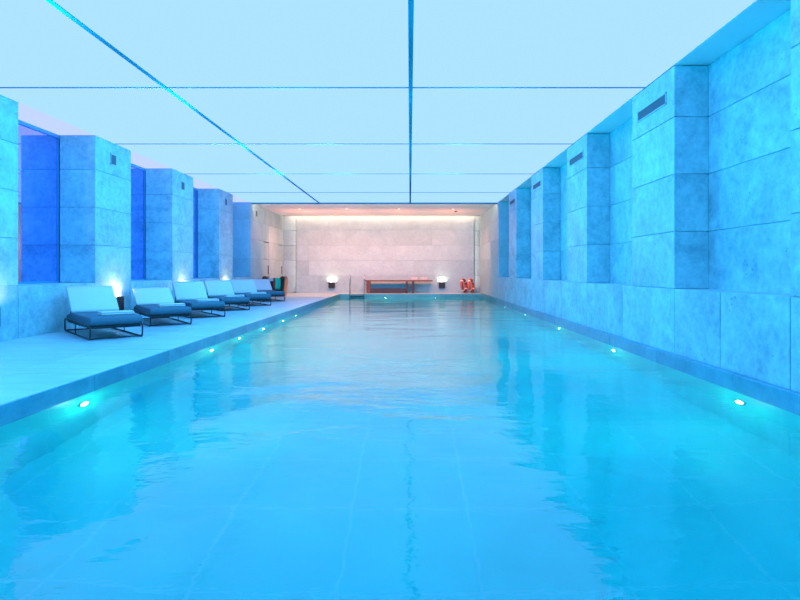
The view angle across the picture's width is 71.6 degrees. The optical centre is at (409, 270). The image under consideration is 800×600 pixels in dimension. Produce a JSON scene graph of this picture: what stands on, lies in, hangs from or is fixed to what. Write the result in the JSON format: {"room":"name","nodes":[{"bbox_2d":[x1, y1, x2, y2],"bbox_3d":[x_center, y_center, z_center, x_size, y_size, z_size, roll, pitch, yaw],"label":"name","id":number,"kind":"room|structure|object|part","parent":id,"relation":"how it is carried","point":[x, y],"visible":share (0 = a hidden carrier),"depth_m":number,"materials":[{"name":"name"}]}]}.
{"room":"spa","nodes":[
{"label":"spa","id":0,"kind":"room"},
{"bbox_2d":[0,277,249,341],"bbox_3d":[-6.830,0.670,9.500,0.900,0.860,25.400,0,0,0],"label":"wall","id":1,"kind":"structure","parent":0,"point":[36,309],"depth_m":9.69,"materials":[{"name":"stone"}]},
{"bbox_2d":[0,95,17,285],"bbox_3d":[-6.734,-1.255,8.320,0.732,2.990,1.440,0,0,0],"label":"stone pillar","id":2,"kind":"structure","parent":1,"relation":"on","point":[8,107],"depth_m":8.82,"materials":[{"name":"stone"}]},
{"bbox_2d":[17,119,59,283],"bbox_3d":[-7.143,-1.245,10.145,0.075,3.010,2.250,0,0,0],"label":"window","id":3,"kind":"structure","parent":1,"relation":"in","point":[38,148],"depth_m":10.62,"materials":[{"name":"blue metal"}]},
{"bbox_2d":[60,135,130,282],"bbox_3d":[-6.734,-1.255,11.970,0.732,2.990,1.440,0,0,0],"label":"stone pillar","id":4,"kind":"structure","parent":1,"relation":"on","point":[95,172],"depth_m":11.25,"materials":[{"name":"stone"}]},
{"bbox_2d":[110,153,116,165],"bbox_3d":[-6.374,-2.390,11.930,0.012,0.240,0.240,0,0,0],"label":"vent","id":5,"kind":"object","parent":4,"relation":"attached to","point":[113,156],"depth_m":11.93,"materials":[{"name":"blue"}]},
{"bbox_2d":[18,278,200,284],"bbox_3d":[-6.980,0.250,9.500,0.600,0.020,25.400,0,0,0],"label":"trim","id":6,"kind":"structure","parent":1,"relation":"on","point":[193,278],"depth_m":10.66,"materials":[{"name":"stone"}]},
{"bbox_2d":[116,296,123,310],"bbox_3d":[-6.315,0.700,11.970,0.130,0.300,0.320,0,0,0],"label":"wall sconce","id":7,"kind":"object","parent":1,"relation":"attached to","point":[120,299],"visible":0.52,"depth_m":12.01,"materials":[{"name":"black metal"}]},
{"bbox_2d":[130,163,145,279],"bbox_3d":[-7.143,-1.245,13.795,0.075,3.010,2.250,0,0,0],"label":"window","id":8,"kind":"structure","parent":1,"relation":"in","point":[137,214],"depth_m":14.53,"materials":[{"name":"blue glass"}]},
{"bbox_2d":[146,169,192,279],"bbox_3d":[-6.734,-1.255,15.620,0.732,2.990,1.440,0,0,0],"label":"stone pillar","id":9,"kind":"structure","parent":1,"relation":"on","point":[169,192],"depth_m":14.90,"materials":[{"name":"stone"}]},
{"bbox_2d":[193,187,197,277],"bbox_3d":[-7.143,-1.245,17.445,0.075,3.010,2.250,0,0,0],"label":"window","id":10,"kind":"structure","parent":1,"relation":"in","point":[195,190],"depth_m":18.39,"materials":[{"name":"glass"}]},
{"bbox_3d":[-7.141,-1.242,17.445,0.018,2.895,2.150,0,0,0],"label":"glass","id":11,"kind":"part","parent":10,"relation":"part of","materials":[{"name":"blue"}]},
{"bbox_2d":[198,189,232,277],"bbox_3d":[-6.734,-1.255,19.270,0.732,2.990,1.440,0,0,0],"label":"stone pillar","id":12,"kind":"structure","parent":1,"relation":"on","point":[215,206],"depth_m":18.55,"materials":[{"name":"stone"}]},
{"bbox_2d":[59,139,197,282],"bbox_3d":[-7.295,-0.875,9.500,0.150,3.950,25.400,0,0,0],"label":"window frame","id":13,"kind":"structure","parent":0,"point":[59,139],"depth_m":15.15,"materials":[{"name":"blue metal"}]},
{"bbox_2d":[0,293,481,404],"bbox_3d":[-1.430,1.950,12.400,9.940,1.700,31.200,0,0,0],"label":"floor","id":14,"kind":"structure","parent":0,"point":[31,365],"depth_m":8.20,"materials":[{"name":"stone"}]},
{"bbox_2d":[64,285,142,339],"bbox_3d":[-5.385,0.687,9.702,0.798,0.822,1.952,0,0,-42],"label":"sun lounger","id":15,"kind":"object","parent":14,"relation":"on","point":[85,302],"visible":1,"depth_m":9.88,"materials":[{"name":"fabric"}]},
{"bbox_3d":[-5.672,0.975,9.446,0.028,0.247,1.948,0,0,-42],"label":"frame","id":16,"kind":"part","parent":15,"relation":"part of","materials":[{"name":"grey metal"}]},
{"bbox_3d":[-5.825,0.505,10.190,0.770,0.459,0.510,0,0,-42],"label":"backrest","id":17,"kind":"part","parent":15,"relation":"part of","materials":[{"name":"fabric"}]},
{"bbox_2d":[67,312,142,325],"bbox_3d":[-5.333,0.805,9.644,0.780,0.140,1.798,0,0,-42],"label":"seat cushion","id":18,"kind":"object","parent":15,"relation":"on","point":[77,318],"depth_m":9.10,"materials":[{"name":"grey fabric"}]},
{"bbox_2d":[98,310,134,315],"bbox_3d":[-4.964,0.706,9.384,0.220,0.058,0.520,0,0,45],"label":"folded towel","id":19,"kind":"object","parent":15,"relation":"on","point":[121,312],"visible":1,"depth_m":9.29,"materials":[{"name":"fabric"}]},
{"bbox_3d":[-5.100,0.975,9.961,0.028,0.247,1.948,0,0,-42],"label":"frame","id":20,"kind":"part","parent":15,"relation":"part of","materials":[{"name":"grey metal"}]},
{"bbox_2d":[132,287,191,326],"bbox_3d":[-5.357,0.737,11.914,0.798,0.722,1.967,0,0,-36],"label":"sun lounger","id":21,"kind":"object","parent":14,"relation":"on","point":[147,299],"visible":0.91,"depth_m":12.07,"materials":[{"name":"fabric"}]},
{"bbox_3d":[-5.665,0.975,11.683,0.028,0.247,1.948,0,0,-36],"label":"frame","id":22,"kind":"part","parent":21,"relation":"part of","materials":[{"name":"grey metal"}]},
{"bbox_3d":[-5.762,0.555,12.471,0.770,0.359,0.588,0,0,-36],"label":"backrest","id":23,"kind":"part","parent":21,"relation":"part of","materials":[{"name":"fabric"}]},
{"bbox_2d":[134,304,190,314],"bbox_3d":[-5.307,0.805,11.846,0.780,0.140,1.798,0,0,-36],"label":"seat cushion","id":24,"kind":"object","parent":21,"relation":"on","point":[142,309],"depth_m":11.22,"materials":[{"name":"grey fabric"}]},
{"bbox_2d":[157,303,185,306],"bbox_3d":[-4.967,0.706,11.548,0.520,0.058,0.220,0,0,-39],"label":"folded towel","id":25,"kind":"object","parent":21,"relation":"on","point":[165,304],"visible":1,"depth_m":11.46,"materials":[{"name":"fabric"}]},
{"bbox_3d":[-5.042,0.975,12.136,0.028,0.247,1.948,0,0,-36],"label":"frame","id":26,"kind":"part","parent":21,"relation":"part of","materials":[{"name":"grey metal"}]},
{"bbox_2d":[172,281,225,317],"bbox_3d":[-5.293,0.687,13.798,0.798,0.822,1.952,0,0,-36],"label":"sun lounger","id":27,"kind":"object","parent":14,"relation":"on","point":[185,292],"visible":0.73,"depth_m":14.08,"materials":[{"name":"fabric"}]},
{"bbox_3d":[-5.679,0.505,14.330,0.770,0.459,0.510,0,0,-36],"label":"backrest","id":28,"kind":"part","parent":27,"relation":"part of","materials":[{"name":"fabric"}]},
{"bbox_2d":[174,300,224,308],"bbox_3d":[-5.247,0.805,13.736,0.780,0.140,1.798,0,0,-36],"label":"seat cushion","id":29,"kind":"object","parent":27,"relation":"on","point":[193,304],"depth_m":13.07,"materials":[{"name":"grey fabric"}]},
{"bbox_2d":[195,298,218,301],"bbox_3d":[-4.907,0.706,13.438,0.520,0.058,0.220,0,0,-39],"label":"folded towel","id":30,"kind":"object","parent":27,"relation":"on","point":[215,299],"visible":1,"depth_m":13.32,"materials":[{"name":"fabric"}]},
{"bbox_3d":[-4.982,0.975,14.026,0.028,0.247,1.948,0,0,-36],"label":"frame","id":31,"kind":"part","parent":27,"relation":"part of","materials":[{"name":"grey metal"}]},
{"bbox_2d":[204,280,249,310],"bbox_3d":[-5.343,0.687,16.099,0.798,0.822,1.952,0,0,-34],"label":"sun lounger","id":32,"kind":"object","parent":14,"relation":"on","point":[217,289],"visible":0.69,"depth_m":16.43,"materials":[{"name":"fabric"}]},
{"bbox_3d":[-5.710,0.505,16.644,0.770,0.459,0.510,0,0,-34],"label":"backrest","id":33,"kind":"part","parent":32,"relation":"part of","materials":[{"name":"fabric"}]},
{"bbox_2d":[207,296,249,302],"bbox_3d":[-5.300,0.805,16.035,0.780,0.140,1.798,0,0,-34],"label":"seat cushion","id":34,"kind":"object","parent":32,"relation":"on","point":[221,298],"depth_m":15.40,"materials":[{"name":"grey fabric"}]},
{"bbox_2d":[224,295,244,296],"bbox_3d":[-4.970,0.706,15.725,0.520,0.058,0.220,0,0,-37],"label":"folded towel","id":35,"kind":"object","parent":32,"relation":"on","point":[224,295],"visible":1,"depth_m":15.63,"materials":[{"name":"fabric"}]},
{"bbox_2d":[0,294,481,425],"bbox_3d":[0.040,1.208,11.775,6.860,0.193,29.950,0,0,0],"label":"trim","id":36,"kind":"structure","parent":14,"relation":"attached to","point":[12,411],"depth_m":6.83,"materials":[{"name":"stone"}]},
{"bbox_2d":[230,279,270,305],"bbox_3d":[-5.243,0.692,18.144,0.798,0.812,1.952,0,0,-33],"label":"sun lounger","id":37,"kind":"object","parent":14,"relation":"on","point":[240,286],"visible":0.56,"depth_m":18.48,"materials":[{"name":"fabric"}]},
{"bbox_3d":[-5.600,0.510,18.695,0.770,0.449,0.510,0,0,-33],"label":"backrest","id":38,"kind":"part","parent":37,"relation":"part of","materials":[{"name":"fabric"}]},
{"bbox_2d":[234,293,270,298],"bbox_3d":[-5.201,0.805,18.079,0.780,0.140,1.798,0,0,-33],"label":"seat cushion","id":39,"kind":"object","parent":37,"relation":"on","point":[252,296],"depth_m":17.39,"materials":[{"name":"grey fabric"}]},
{"bbox_2d":[249,292,266,293],"bbox_3d":[-4.877,0.706,17.764,0.520,0.058,0.220,0,0,-36],"label":"folded towel","id":40,"kind":"object","parent":37,"relation":"on","point":[249,292],"visible":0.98,"depth_m":17.66,"materials":[{"name":"fabric"}]},
{"bbox_2d":[253,279,284,301],"bbox_3d":[-5.372,0.707,20.709,0.798,0.782,1.952,0,0,-32],"label":"sun lounger","id":41,"kind":"object","parent":14,"relation":"on","point":[262,285],"visible":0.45,"depth_m":21.07,"materials":[{"name":"fabric"}]},
{"bbox_3d":[-5.725,0.525,21.273,0.770,0.419,0.526,0,0,-32],"label":"backrest","id":42,"kind":"part","parent":41,"relation":"part of","materials":[{"name":"fabric"}]},
{"bbox_2d":[257,290,284,294],"bbox_3d":[-5.331,0.805,20.643,0.780,0.140,1.798,0,0,-32],"label":"seat cushion","id":43,"kind":"object","parent":41,"relation":"on","point":[272,292],"depth_m":19.97,"materials":[{"name":"grey fabric"}]},
{"bbox_2d":[262,276,287,295],"bbox_3d":[-5.817,0.651,23.997,0.995,0.858,0.565,0,0,0],"label":"towel stand","id":44,"kind":"object","parent":14,"relation":"on","point":[284,280],"visible":0.56,"depth_m":24.04,"materials":[{"name":"brown wood"}]},
{"bbox_3d":[-5.760,0.660,24.235,0.640,0.720,0.030,0,0,0],"label":"panel","id":45,"kind":"part","parent":44,"relation":"part of","materials":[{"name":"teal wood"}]},
{"bbox_2d":[275,278,280,288],"bbox_3d":[-5.675,0.538,23.860,0.212,0.500,0.076,0,0,0],"label":"hanging towel","id":46,"kind":"object","parent":44,"relation":"hanging from","point":[277,280],"visible":1,"depth_m":23.83,"materials":[{"name":"teal fabric"}]},
{"bbox_3d":[-5.455,0.651,24.000,0.200,0.858,0.560,0,0,0],"label":"panel","id":47,"kind":"part","parent":44,"relation":"part of","materials":[{"name":"brown wood"}]},
{"bbox_2d":[349,275,364,297],"bbox_3d":[-2.560,1.240,26.918,0.790,2.120,0.595,0,0,0],"label":"pool ladder","id":48,"kind":"object","parent":14,"relation":"attached to","point":[349,275],"visible":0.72,"depth_m":27.13,"materials":[{"name":"silver metal"}]},
{"bbox_3d":[-2.910,1.240,26.942,0.090,2.120,0.545,0,0,0],"label":"handrail","id":49,"kind":"part","parent":48,"relation":"part of","materials":[{"name":"silver metal"}]},
{"bbox_2d":[365,280,432,292],"bbox_3d":[-0.550,0.775,27.500,3.320,0.650,0.440,0,0,0],"label":"wooden bench","id":50,"kind":"object","parent":14,"relation":"on","point":[369,289],"visible":0.94,"depth_m":27.36,"materials":[{"name":"brown wood"}]},
{"bbox_3d":[-2.060,0.807,27.500,0.180,0.585,0.400,0,0,0],"label":"leg","id":51,"kind":"part","parent":50,"relation":"part of","materials":[{"name":"brown wood"}]},
{"bbox_2d":[370,288,405,292],"bbox_3d":[-1.090,0.965,27.520,1.760,0.210,0.320,0,0,0],"label":"shelf","id":52,"kind":"object","parent":50,"relation":"attached to","point":[372,290],"depth_m":27.36,"materials":[{"name":"brown wood"}]},
{"bbox_2d":[460,279,467,292],"bbox_3d":[2.670,0.720,27.447,0.237,0.755,0.776,0,0,29],"label":"lifebuoy","id":53,"kind":"object","parent":14,"relation":"on","point":[462,280],"visible":0.99,"depth_m":27.30,"materials":[{"name":"red plastic"}]},
{"bbox_2d":[467,278,474,292],"bbox_3d":[3.019,0.717,27.417,0.205,0.761,0.776,0,0,28],"label":"lifebuoy","id":54,"kind":"object","parent":14,"relation":"on","point":[470,280],"visible":1,"depth_m":27.30,"materials":[{"name":"red plastic"}]},
{"bbox_3d":[0.255,2.045,11.775,7.530,1.550,30.250,0,0,0],"label":"basin","id":55,"kind":"object","parent":14,"relation":"in","visible":0},
{"bbox_2d":[0,298,799,599],"bbox_3d":[0.040,2.015,11.775,6.940,1.470,30.030,0,0,0],"label":"pool water","id":56,"kind":"object","parent":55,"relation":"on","point":[339,448],"visible":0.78,"depth_m":3.49,"materials":[{"name":"blue liquid"}]},
{"bbox_2d":[232,202,282,278],"bbox_3d":[-6.830,-0.825,25.104,0.900,3.850,5.793,0,0,0],"label":"wall","id":57,"kind":"structure","parent":0,"point":[250,232],"depth_m":22.77,"materials":[{"name":"stone"}]},
{"bbox_2d":[264,242,268,275],"bbox_3d":[-6.465,-0.095,24.650,0.210,2.379,0.890,0,0,0],"label":"door","id":58,"kind":"structure","parent":57,"relation":"in","point":[266,245],"depth_m":24.72,"materials":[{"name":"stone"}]},
{"bbox_2d":[278,245,281,277],"bbox_3d":[-6.465,-0.095,27.325,0.210,2.379,0.840,0,0,0],"label":"door","id":59,"kind":"structure","parent":57,"relation":"in","point":[279,246],"depth_m":27.18,"materials":[{"name":"stone"}]},
{"bbox_2d":[283,216,479,292],"bbox_3d":[-1.480,-0.875,28.100,11.600,4.350,0.400,0,0,0],"label":"wall","id":60,"kind":"structure","parent":0,"point":[318,251],"depth_m":27.90,"materials":[{"name":"stone"}]},
{"bbox_2d":[328,282,334,287],"bbox_3d":[-3.920,0.700,27.835,0.320,0.300,0.130,0,0,0],"label":"wall sconce","id":61,"kind":"object","parent":60,"relation":"attached to","point":[330,284],"visible":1,"depth_m":27.77,"materials":[{"name":"black metal"}]},
{"bbox_2d":[439,282,444,287],"bbox_3d":[1.600,0.700,27.835,0.320,0.300,0.130,0,0,0],"label":"wall sconce","id":62,"kind":"object","parent":60,"relation":"attached to","point":[441,284],"visible":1,"depth_m":27.77,"materials":[{"name":"black metal"}]},
{"bbox_2d":[0,0,790,215],"bbox_3d":[-1.480,-2.899,12.500,11.600,0.302,31.400,0,0,0],"label":"ceiling","id":63,"kind":"structure","parent":0,"point":[760,13],"depth_m":10.63,"materials":[{"name":"white paint"}]},
{"bbox_2d":[18,102,92,134],"bbox_3d":[-6.767,-2.766,10.145,0.766,0.028,2.202,0,0,0],"label":"ceiling light strip","id":64,"kind":"object","parent":63,"relation":"attached to","point":[27,114],"visible":0.82,"depth_m":10.29,"materials":[{"name":"white plastic"}]},
{"bbox_2d":[0,0,160,86],"bbox_3d":[-5.035,-2.765,6.465,2.690,0.030,3.662,0,0,0],"label":"ceiling light panel","id":65,"kind":"object","parent":63,"relation":"attached to","point":[40,46],"visible":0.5,"depth_m":7.05,"materials":[{"name":"white plastic"}]},
{"bbox_2d":[0,88,237,143],"bbox_3d":[-5.035,-2.765,10.150,2.690,0.030,3.652,0,0,0],"label":"ceiling light panel","id":66,"kind":"object","parent":63,"relation":"attached to","point":[114,115],"visible":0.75,"depth_m":9.63,"materials":[{"name":"white plastic"}]},
{"bbox_2d":[131,151,169,167],"bbox_3d":[-6.767,-2.766,13.795,0.766,0.028,2.202,0,0,0],"label":"ceiling light strip","id":67,"kind":"object","parent":63,"relation":"attached to","point":[137,159],"visible":0.57,"depth_m":14.08,"materials":[{"name":"white plastic"}]},
{"bbox_2d":[117,144,278,173],"bbox_3d":[-5.035,-2.765,13.840,2.690,0.030,3.672,0,0,0],"label":"ceiling light panel","id":68,"kind":"object","parent":63,"relation":"attached to","point":[184,158],"visible":0.79,"depth_m":13.45,"materials":[{"name":"white plastic"}]},
{"bbox_2d":[193,178,218,188],"bbox_3d":[-6.767,-2.766,17.445,0.766,0.028,2.202,0,0,0],"label":"ceiling light strip","id":69,"kind":"object","parent":63,"relation":"attached to","point":[198,184],"visible":0.57,"depth_m":17.86,"materials":[{"name":"white plastic"}]},
{"bbox_2d":[53,0,408,86],"bbox_3d":[-1.825,-2.765,6.465,3.610,0.030,3.662,0,0,0],"label":"ceiling light panel","id":70,"kind":"object","parent":63,"relation":"attached to","point":[180,43],"visible":0.89,"depth_m":6.59,"materials":[{"name":"plastic"}]},
{"bbox_2d":[232,194,248,201],"bbox_3d":[-6.767,-2.766,21.095,0.766,0.028,2.202,0,0,0],"label":"ceiling light strip","id":71,"kind":"object","parent":63,"relation":"attached to","point":[235,198],"visible":0.29,"depth_m":21.36,"materials":[{"name":"white plastic"}]},
{"bbox_2d":[186,174,302,191],"bbox_3d":[-5.035,-2.765,17.545,2.690,0.030,3.682,0,0,0],"label":"ceiling light panel","id":72,"kind":"object","parent":63,"relation":"attached to","point":[225,182],"visible":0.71,"depth_m":17.25,"materials":[{"name":"white plastic"}]},
{"bbox_2d":[230,193,317,202],"bbox_3d":[-5.035,-2.765,20.860,2.690,0.030,2.892,0,0,0],"label":"ceiling light panel","id":73,"kind":"object","parent":63,"relation":"attached to","point":[251,197],"visible":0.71,"depth_m":20.76,"materials":[{"name":"white plastic"}]},
{"bbox_2d":[169,88,408,143],"bbox_3d":[-1.825,-2.765,10.150,3.610,0.030,3.652,0,0,0],"label":"ceiling light panel","id":74,"kind":"object","parent":63,"relation":"attached to","point":[249,115],"visible":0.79,"depth_m":9.63,"materials":[{"name":"plastic"}]},
{"bbox_2d":[0,0,644,203],"bbox_3d":[-1.430,-2.745,9.575,9.900,0.110,25.550,0,0,0],"label":"trim","id":75,"kind":"structure","parent":63,"relation":"attached to","point":[410,2],"depth_m":8.29,"materials":[{"name":"teal metal"}]},
{"bbox_2d":[243,144,408,173],"bbox_3d":[-1.825,-2.765,13.840,3.610,0.030,3.672,0,0,0],"label":"ceiling light panel","id":76,"kind":"object","parent":63,"relation":"attached to","point":[285,158],"visible":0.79,"depth_m":13.57,"materials":[{"name":"plastic"}]},
{"bbox_2d":[283,174,408,191],"bbox_3d":[-1.825,-2.765,17.545,3.610,0.030,3.682,0,0,0],"label":"ceiling light panel","id":77,"kind":"object","parent":63,"relation":"attached to","point":[306,182],"visible":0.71,"depth_m":17.25,"materials":[{"name":"white plastic"}]},
{"bbox_2d":[308,193,408,202],"bbox_3d":[-1.825,-2.765,20.860,3.610,0.030,2.892,0,0,0],"label":"ceiling light panel","id":78,"kind":"object","parent":63,"relation":"attached to","point":[320,197],"visible":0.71,"depth_m":20.76,"materials":[{"name":"plastic"}]},
{"bbox_2d":[411,193,508,202],"bbox_3d":[1.778,-2.765,20.860,3.476,0.030,2.892,0,0,0],"label":"ceiling light panel","id":79,"kind":"object","parent":63,"relation":"attached to","point":[415,197],"visible":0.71,"depth_m":20.76,"materials":[{"name":"white plastic"}]},
{"bbox_2d":[411,174,532,191],"bbox_3d":[1.778,-2.765,17.545,3.476,0.030,3.682,0,0,0],"label":"ceiling light panel","id":80,"kind":"object","parent":63,"relation":"attached to","point":[419,182],"visible":0.86,"depth_m":17.25,"materials":[{"name":"white plastic"}]},
{"bbox_2d":[411,144,571,173],"bbox_3d":[1.778,-2.765,13.840,3.476,0.030,3.672,0,0,0],"label":"ceiling light panel","id":81,"kind":"object","parent":63,"relation":"attached to","point":[426,158],"visible":0.86,"depth_m":13.57,"materials":[{"name":"white plastic"}]},
{"bbox_2d":[412,88,642,143],"bbox_3d":[1.778,-2.765,10.150,3.476,0.030,3.652,0,0,0],"label":"ceiling light panel","id":82,"kind":"object","parent":63,"relation":"attached to","point":[439,115],"visible":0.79,"depth_m":9.63,"materials":[{"name":"plastic"}]},
{"bbox_2d":[413,0,755,86],"bbox_3d":[1.778,-2.765,6.465,3.476,0.030,3.662,0,0,0],"label":"ceiling light panel","id":83,"kind":"object","parent":63,"relation":"attached to","point":[457,43],"visible":0.89,"depth_m":6.59,"materials":[{"name":"plastic"}]},
{"bbox_2d":[480,202,799,392],"bbox_3d":[3.850,-0.825,12.400,0.660,3.850,31.200,0,0,0],"label":"wall","id":84,"kind":"structure","parent":0,"point":[756,335],"depth_m":7.33,"materials":[{"name":"stone"}]},
{"bbox_2d":[509,188,529,277],"bbox_3d":[3.744,-1.248,19.060,0.468,2.975,1.400,0,0,0],"label":"stone pillar","id":85,"kind":"structure","parent":84,"relation":"on","point":[519,199],"depth_m":18.36,"materials":[{"name":"stone"}]},
{"bbox_2d":[531,168,559,279],"bbox_3d":[3.744,-1.248,15.405,0.468,2.975,1.400,0,0,0],"label":"stone pillar","id":86,"kind":"structure","parent":84,"relation":"on","point":[545,184],"depth_m":14.71,"materials":[{"name":"stone"}]},
{"bbox_2d":[533,181,539,189],"bbox_3d":[3.517,-2.373,15.405,0.009,0.129,0.924,0,0,0],"label":"grille","id":87,"kind":"object","parent":86,"relation":"attached to","point":[536,185],"depth_m":15.41,"materials":[{"name":"blue"}]},
{"bbox_2d":[567,134,609,282],"bbox_3d":[3.744,-1.248,11.750,0.468,2.975,1.400,0,0,0],"label":"stone pillar","id":88,"kind":"structure","parent":84,"relation":"on","point":[588,159],"depth_m":11.05,"materials":[{"name":"stone"}]},
{"bbox_2d":[570,152,582,164],"bbox_3d":[3.517,-2.373,11.750,0.009,0.129,0.924,0,0,0],"label":"grille","id":89,"kind":"object","parent":88,"relation":"attached to","point":[577,158],"depth_m":11.71,"materials":[{"name":"blue"}]},
{"bbox_2d":[482,294,799,414],"bbox_3d":[3.539,1.202,11.773,0.162,0.205,29.945,0,0,0],"label":"trim","id":90,"kind":"structure","parent":84,"relation":"attached to","point":[783,398],"depth_m":6.84,"materials":[{"name":"stone"}]},
{"bbox_2d":[632,66,707,288],"bbox_3d":[3.744,-1.248,8.095,0.468,2.975,1.400,0,0,0],"label":"stone pillar","id":91,"kind":"structure","parent":84,"relation":"on","point":[670,115],"depth_m":7.48,"materials":[{"name":"stone"}]},
{"bbox_2d":[638,95,664,120],"bbox_3d":[3.517,-2.373,8.095,0.009,0.129,0.924,0,0,0],"label":"grille","id":92,"kind":"object","parent":91,"relation":"attached to","point":[658,103],"depth_m":8.07,"materials":[{"name":"blue"}]},
{"bbox_2d":[791,0,799,296],"bbox_3d":[3.744,-1.248,4.440,0.468,2.975,1.400,0,0,0],"label":"stone pillar","id":93,"kind":"structure","parent":84,"relation":"on","point":[795,4],"depth_m":5.07,"materials":[{"name":"stone"}]},
{"bbox_2d":[530,9,791,293],"bbox_3d":[4.130,-1.250,9.400,0.300,3.000,25.300,0,0,0],"label":"wall","id":94,"kind":"structure","parent":0,"point":[749,174],"depth_m":6.62,"materials":[{"name":"stone"}]}
]}

